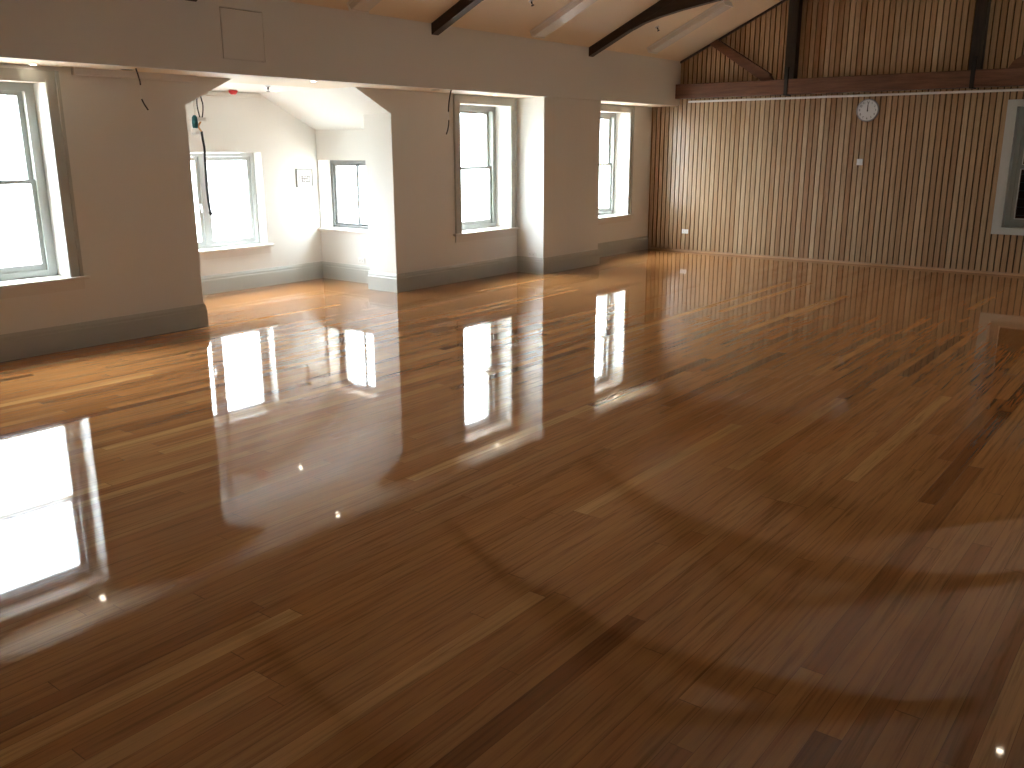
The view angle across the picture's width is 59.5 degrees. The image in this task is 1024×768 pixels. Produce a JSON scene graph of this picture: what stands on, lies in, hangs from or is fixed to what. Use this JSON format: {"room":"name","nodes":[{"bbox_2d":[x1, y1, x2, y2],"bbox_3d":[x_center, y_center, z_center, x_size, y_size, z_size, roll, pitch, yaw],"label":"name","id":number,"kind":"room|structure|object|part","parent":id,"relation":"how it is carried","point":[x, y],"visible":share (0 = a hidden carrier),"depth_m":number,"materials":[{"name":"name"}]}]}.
{"room":"community hall","nodes":[
{"label":"community hall","id":0,"kind":"room"},
{"bbox_2d":[28,90,321,276],"bbox_3d":[-3.703,-2.352,10.825,0.400,2.460,3.960,11,18,36],"label":"wall","id":1,"kind":"structure","parent":0,"point":[280,144],"depth_m":11.34,"materials":[{"name":"paint"}]},
{"bbox_2d":[190,153,274,260],"bbox_3d":[-3.644,-2.134,10.767,0.290,1.238,1.636,11,18,36],"label":"window","id":2,"kind":"structure","parent":1,"relation":"in","point":[209,248],"depth_m":10.96,"materials":[{"name":"white metal"}]},
{"bbox_3d":[-3.631,-1.630,10.890,0.260,0.030,1.636,11,18,36],"label":"sill","id":3,"kind":"part","parent":2,"relation":"part of","materials":[{"name":"paint"}]},
{"bbox_2d":[204,92,260,97],"bbox_3d":[-3.569,-3.366,10.383,0.045,0.045,1.580,11,18,36],"label":"trim","id":4,"kind":"structure","parent":1,"relation":"attached to","point":[226,94],"depth_m":10.66,"materials":[{"name":"paint"}]},
{"bbox_2d":[296,169,313,186],"bbox_3d":[-2.706,-2.691,11.709,0.018,0.230,0.270,11,18,36],"label":"notice","id":5,"kind":"object","parent":1,"relation":"attached to","point":[304,177],"visible":1,"depth_m":11.71,"materials":[{"name":"paper"}]},
{"bbox_2d":[7,82,363,143],"bbox_3d":[-3.220,-3.184,10.150,1.670,0.910,4.060,11,18,36],"label":"ceiling","id":6,"kind":"structure","parent":0,"point":[318,108],"depth_m":10.77,"materials":[{"name":"paint"}]},
{"bbox_2d":[192,101,199,134],"bbox_3d":[-3.206,-2.778,9.020,0.080,0.520,0.080,11,18,36],"label":"holder","id":7,"kind":"object","parent":6,"relation":"hanging from","point":[195,131],"visible":0.74,"depth_m":9.04,"materials":[{"name":"teal plastic"}]},
{"bbox_2d":[192,128,199,134],"bbox_3d":[-3.205,-2.558,9.077,0.080,0.065,0.080,11,18,36],"label":"socket","id":8,"kind":"object","parent":7,"relation":"attached to","point":[195,131],"depth_m":9.05,"materials":[{"name":"white plastic"}]},
{"bbox_2d":[196,96,212,215],"bbox_3d":[-3.195,-2.426,9.293,0.040,1.342,0.103,11,18,36],"label":"hanging flex","id":9,"kind":"object","parent":6,"relation":"hanging from","point":[200,119],"visible":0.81,"depth_m":9.29,"materials":[{"name":"black plastic"}]},
{"bbox_2d":[228,89,237,94],"bbox_3d":[-3.204,-3.355,10.302,0.104,0.056,0.104,11,18,36],"label":"detector","id":10,"kind":"object","parent":6,"relation":"attached to","point":[231,91],"visible":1,"depth_m":10.27,"materials":[{"name":"red plastic"}]},
{"bbox_2d":[0,63,651,334],"bbox_3d":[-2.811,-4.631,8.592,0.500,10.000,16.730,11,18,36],"label":"wall","id":11,"kind":"structure","parent":0,"point":[130,163],"depth_m":8.43,"materials":[{"name":"paint"}]},
{"bbox_2d":[0,68,89,298],"bbox_3d":[-4.263,-1.607,7.251,0.375,1.810,1.356,11,18,36],"label":"window","id":12,"kind":"structure","parent":11,"relation":"in","point":[43,277],"depth_m":7.58,"materials":[{"name":"paint"}]},
{"bbox_3d":[-4.381,-1.994,7.244,0.042,0.762,0.892,11,18,36],"label":"sash","id":13,"kind":"part","parent":12,"relation":"part of","materials":[{"name":"glass"}]},
{"bbox_3d":[-4.344,-1.285,7.402,0.042,0.762,0.892,11,18,36],"label":"sash","id":14,"kind":"part","parent":12,"relation":"part of","materials":[{"name":"glass"}]},
{"bbox_3d":[-4.359,-1.637,7.321,0.132,1.603,1.042,11,18,36],"label":"frame","id":15,"kind":"part","parent":12,"relation":"part of","materials":[{"name":"paint"}]},
{"bbox_3d":[-4.237,-0.824,7.438,0.315,0.030,1.356,11,18,36],"label":"sill","id":16,"kind":"part","parent":12,"relation":"part of","materials":[{"name":"paint"}]},
{"bbox_2d":[0,236,647,361],"bbox_3d":[-3.161,-0.907,9.726,2.216,0.222,16.325,11,18,36],"label":"baseboard","id":17,"kind":"structure","parent":11,"relation":"attached to","point":[30,343],"depth_m":11.07,"materials":[{"name":"paint"}]},
{"bbox_2d":[453,94,519,242],"bbox_3d":[-0.472,-2.879,11.997,0.425,1.837,1.360,11,18,36],"label":"window","id":18,"kind":"structure","parent":11,"relation":"in","point":[486,228],"depth_m":12.18,"materials":[{"name":"paint"}]},
{"bbox_3d":[-0.610,-3.268,12.005,0.042,0.770,0.896,11,18,36],"label":"sash","id":19,"kind":"part","parent":18,"relation":"part of","materials":[{"name":"glass"}]},
{"bbox_3d":[-0.572,-2.552,12.165,0.042,0.770,0.896,11,18,36],"label":"sash","id":20,"kind":"part","parent":18,"relation":"part of","materials":[{"name":"glass"}]},
{"bbox_3d":[-0.588,-2.907,12.083,0.132,1.618,1.046,11,18,36],"label":"frame","id":21,"kind":"part","parent":18,"relation":"part of","materials":[{"name":"paint"}]},
{"bbox_3d":[-0.446,-2.083,12.188,0.365,0.030,1.360,11,18,36],"label":"sill","id":22,"kind":"part","parent":18,"relation":"part of","materials":[{"name":"paint"}]},
{"bbox_2d":[598,104,634,224],"bbox_3d":[1.456,-3.514,14.393,0.425,1.837,1.360,11,18,36],"label":"window","id":23,"kind":"structure","parent":11,"relation":"in","point":[606,215],"depth_m":14.72,"materials":[{"name":"paint"}]},
{"bbox_3d":[1.356,-3.187,14.560,0.042,0.770,0.896,11,18,36],"label":"sash","id":24,"kind":"part","parent":23,"relation":"part of","materials":[{"name":"paint"}]},
{"bbox_3d":[1.319,-3.903,14.400,0.042,0.770,0.896,11,18,36],"label":"sash","id":25,"kind":"part","parent":23,"relation":"part of","materials":[{"name":"glass"}]},
{"bbox_3d":[1.341,-3.542,14.478,0.132,1.618,1.046,11,18,36],"label":"frame","id":26,"kind":"part","parent":23,"relation":"part of","materials":[{"name":"paint"}]},
{"bbox_3d":[1.482,-2.718,14.583,0.365,0.030,1.360,11,18,36],"label":"sill","id":27,"kind":"part","parent":23,"relation":"part of","materials":[{"name":"paint"}]},
{"bbox_2d":[0,57,668,106],"bbox_3d":[-2.688,-3.025,8.735,0.940,0.100,16.450,11,18,36],"label":"ceiling","id":28,"kind":"structure","parent":0,"point":[234,78],"depth_m":8.98,"materials":[{"name":"paint"}]},
{"bbox_2d":[71,67,196,81],"bbox_3d":[-3.316,-2.734,7.945,0.059,0.058,1.165,11,18,36],"label":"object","id":29,"kind":"structure","parent":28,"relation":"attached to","point":[74,71],"depth_m":7.87,"materials":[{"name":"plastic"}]},
{"bbox_2d":[135,68,148,109],"bbox_3d":[-3.154,-2.511,7.644,0.013,0.340,0.087,11,18,36],"label":"hanging cable","id":30,"kind":"object","parent":28,"relation":"hanging from","point":[135,68],"visible":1,"depth_m":7.62,"materials":[{"name":"black rubber"}]},
{"bbox_2d":[446,90,451,134],"bbox_3d":[-0.743,-3.192,10.533,0.015,0.506,0.114,11,18,36],"label":"hanging cable","id":31,"kind":"object","parent":28,"relation":"hanging from","point":[450,90],"visible":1,"depth_m":10.52,"materials":[{"name":"black rubber"}]},
{"bbox_2d":[0,0,680,105],"bbox_3d":[-2.324,-3.297,8.370,0.075,0.810,16.450,11,18,36],"label":"beam","id":32,"kind":"structure","parent":0,"point":[302,41],"depth_m":8.92,"materials":[{"name":"paint"}]},
{"bbox_2d":[219,7,264,61],"bbox_3d":[-2.472,-3.181,8.185,0.054,0.439,0.460,11,18,36],"label":"access panel","id":33,"kind":"object","parent":32,"relation":"attached to","point":[241,30],"visible":1,"depth_m":8.16,"materials":[{"name":"paint"}]},
{"bbox_2d":[315,129,369,265],"bbox_3d":[-1.951,-2.583,11.687,1.310,2.460,0.400,11,18,36],"label":"wall","id":34,"kind":"structure","parent":0,"point":[345,144],"depth_m":11.78,"materials":[{"name":"paint"}]},
{"bbox_2d":[318,160,368,233],"bbox_3d":[-2.110,-2.459,11.740,0.995,0.913,0.345,11,18,36],"label":"window","id":35,"kind":"structure","parent":34,"relation":"in","point":[359,228],"depth_m":11.92,"materials":[{"name":"grey metal"}]},
{"bbox_3d":[-2.118,-2.030,11.840,0.995,0.032,0.315,11,18,36],"label":"sill","id":36,"kind":"part","parent":35,"relation":"part of","materials":[{"name":"paint"}]},
{"bbox_3d":[-2.193,-2.522,11.946,0.466,0.810,0.024,11,18,36],"label":"sliding sash","id":37,"kind":"part","parent":35,"relation":"part of","materials":[{"name":"glass"}]},
{"bbox_3d":[-2.028,-2.499,11.830,0.941,0.881,0.090,11,18,36],"label":"frame","id":38,"kind":"part","parent":35,"relation":"part of","materials":[{"name":"grey metal"}]},
{"bbox_3d":[-1.854,-2.465,11.728,0.466,0.810,0.024,11,18,36],"label":"sliding sash","id":39,"kind":"part","parent":35,"relation":"part of","materials":[{"name":"grey metal"}]},
{"bbox_2d":[358,258,364,263],"bbox_3d":[-1.963,-1.605,11.682,0.116,0.072,0.016,11,18,36],"label":"power outlet","id":40,"kind":"object","parent":34,"relation":"attached to","point":[360,260],"visible":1,"depth_m":11.67,"materials":[{"name":"white plastic"}]},
{"bbox_2d":[0,249,1023,767],"bbox_3d":[0.306,-0.065,7.162,11.450,0.120,16.930,11,18,36],"label":"floor","id":41,"kind":"structure","parent":0,"point":[646,508],"depth_m":4.17,"materials":[{"name":"brown wood"}]},
{"bbox_2d":[283,0,781,60],"bbox_3d":[0.299,-3.870,6.257,6.560,1.675,16.680,11,18,36],"label":"ceiling","id":42,"kind":"structure","parent":0,"point":[601,18],"depth_m":11.55,"materials":[{"name":"paint"}]},
{"bbox_2d":[346,0,380,13],"bbox_3d":[-1.082,-3.948,8.581,1.224,0.626,0.266,11,18,36],"label":"ceiling light","id":43,"kind":"object","parent":42,"relation":"attached to","point":[363,6],"visible":1,"depth_m":8.91,"materials":[{"name":"white plastic"}]},
{"bbox_2d":[431,0,482,34],"bbox_3d":[1.657,-4.208,7.972,6.420,1.621,0.110,11,18,36],"label":"roof truss","id":44,"kind":"object","parent":42,"relation":"attached to","point":[461,7],"visible":1,"depth_m":9.83,"materials":[{"name":"brown wood"}]},
{"bbox_2d":[530,0,596,38],"bbox_3d":[0.784,-4.564,10.848,1.224,0.626,0.266,11,18,36],"label":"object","id":45,"kind":"object","parent":42,"relation":"attached to","point":[574,7],"visible":1,"depth_m":10.95,"materials":[{"name":"white plastic"}]},
{"bbox_2d":[589,0,721,56],"bbox_3d":[3.625,-4.857,10.417,6.420,1.621,0.110,11,18,36],"label":"roof truss","id":46,"kind":"object","parent":42,"relation":"attached to","point":[662,8],"visible":1,"depth_m":11.83,"materials":[{"name":"brown wood"}]},
{"bbox_2d":[647,0,732,53],"bbox_3d":[2.555,-5.149,12.963,1.224,0.626,0.266,11,18,36],"label":"ceiling light","id":47,"kind":"object","parent":42,"relation":"attached to","point":[722,6],"visible":1,"depth_m":12.88,"materials":[{"name":"white plastic"}]},
{"bbox_2d":[675,0,1023,98],"bbox_3d":[5.215,-5.148,12.456,6.405,2.083,0.166,11,18,36],"label":"roof truss","id":48,"kind":"object","parent":42,"relation":"attached to","point":[975,77],"visible":1,"depth_m":13.01,"materials":[{"name":"brown wood"}]},
{"bbox_3d":[4.178,-5.168,13.300,0.150,1.226,0.144,11,18,36],"label":"queen post","id":49,"kind":"part","parent":48,"relation":"part of","materials":[{"name":"brown wood"}]},
{"bbox_3d":[6.175,-4.804,11.789,0.150,1.282,0.144,11,18,36],"label":"queen post","id":50,"kind":"part","parent":48,"relation":"part of","materials":[{"name":"brown wood"}]},
{"bbox_2d":[517,97,600,257],"bbox_3d":[0.659,-2.866,12.893,0.510,2.380,1.400,11,18,36],"label":"wall column","id":51,"kind":"structure","parent":0,"point":[558,139],"depth_m":12.50,"materials":[{"name":"paint"}]},
{"bbox_2d":[528,252,534,256],"bbox_3d":[0.278,-1.815,12.549,0.116,0.072,0.016,11,18,36],"label":"power outlet","id":52,"kind":"object","parent":51,"relation":"attached to","point":[530,254],"visible":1,"depth_m":12.55,"materials":[{"name":"white plastic"}]},
{"bbox_2d":[647,0,1023,273],"bbox_3d":[5.368,-3.968,12.788,7.623,4.471,0.050,11,18,36],"label":"wall","id":53,"kind":"structure","parent":0,"point":[736,175],"depth_m":13.22,"materials":[{"name":"brown wood"}]},
{"bbox_2d":[648,247,1023,275],"bbox_3d":[5.382,-1.782,13.338,7.670,0.034,0.034,11,18,36],"label":"baseboard","id":54,"kind":"structure","parent":53,"relation":"attached to","point":[657,248],"depth_m":13.55,"materials":[{"name":"brown wood"}]},
{"bbox_2d":[688,88,1023,102],"bbox_3d":[5.203,-4.133,12.826,5.910,0.032,0.028,11,18,36],"label":"rail","id":55,"kind":"object","parent":53,"relation":"attached to","point":[1021,89],"visible":1,"depth_m":12.91,"materials":[{"name":"paint"}]},
{"bbox_2d":[857,159,862,164],"bbox_3d":[5.096,-3.253,13.140,0.080,0.090,0.036,11,18,36],"label":"wall switch","id":56,"kind":"object","parent":53,"relation":"attached to","point":[859,161],"visible":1,"depth_m":13.13,"materials":[{"name":"white plastic"}]},
{"bbox_2d":[856,99,878,121],"bbox_3d":[5.128,-3.946,12.927,0.316,0.316,0.042,11,18,36],"label":"wall clock","id":57,"kind":"object","parent":53,"relation":"attached to","point":[867,110],"visible":1,"depth_m":12.92,"materials":[{"name":"white plastic"}]},
{"bbox_2d":[991,99,1023,235],"bbox_3d":[7.165,-2.836,11.793,1.301,1.756,0.320,11,18,36],"label":"window","id":58,"kind":"structure","parent":53,"relation":"in","point":[1004,222],"depth_m":12.08,"materials":[{"name":"paint"}]},
{"bbox_3d":[7.220,-2.857,11.861,1.065,1.574,0.120,11,18,36],"label":"frame","id":59,"kind":"part","parent":58,"relation":"part of","materials":[{"name":"paint"}]},
{"bbox_3d":[7.207,-2.516,11.932,0.945,0.760,0.045,11,18,36],"label":"sash","id":60,"kind":"part","parent":58,"relation":"part of","materials":[{"name":"paint"}]},
{"bbox_3d":[7.236,-3.211,11.790,0.945,0.735,0.045,11,18,36],"label":"sash","id":61,"kind":"part","parent":58,"relation":"part of","materials":[{"name":"paint"}]},
{"label":"outside","id":62,"kind":"structure","parent":0,"visible":0},
{"bbox_2d":[0,189,600,266],"bbox_3d":[-45.343,-6.482,47.888,109.500,0.200,140.000,11,18,36],"label":"ground","id":63,"kind":"structure","parent":62,"point":[17,235],"depth_m":76.32,"materials":[{"name":"white"}]},
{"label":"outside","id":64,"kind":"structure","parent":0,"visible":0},
{"bbox_2d":[1015,161,1023,218],"bbox_3d":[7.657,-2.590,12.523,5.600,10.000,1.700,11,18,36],"label":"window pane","id":65,"kind":"structure","parent":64,"point":[1020,201],"depth_m":13.30,"materials":[{"name":"glass"}]}
]}

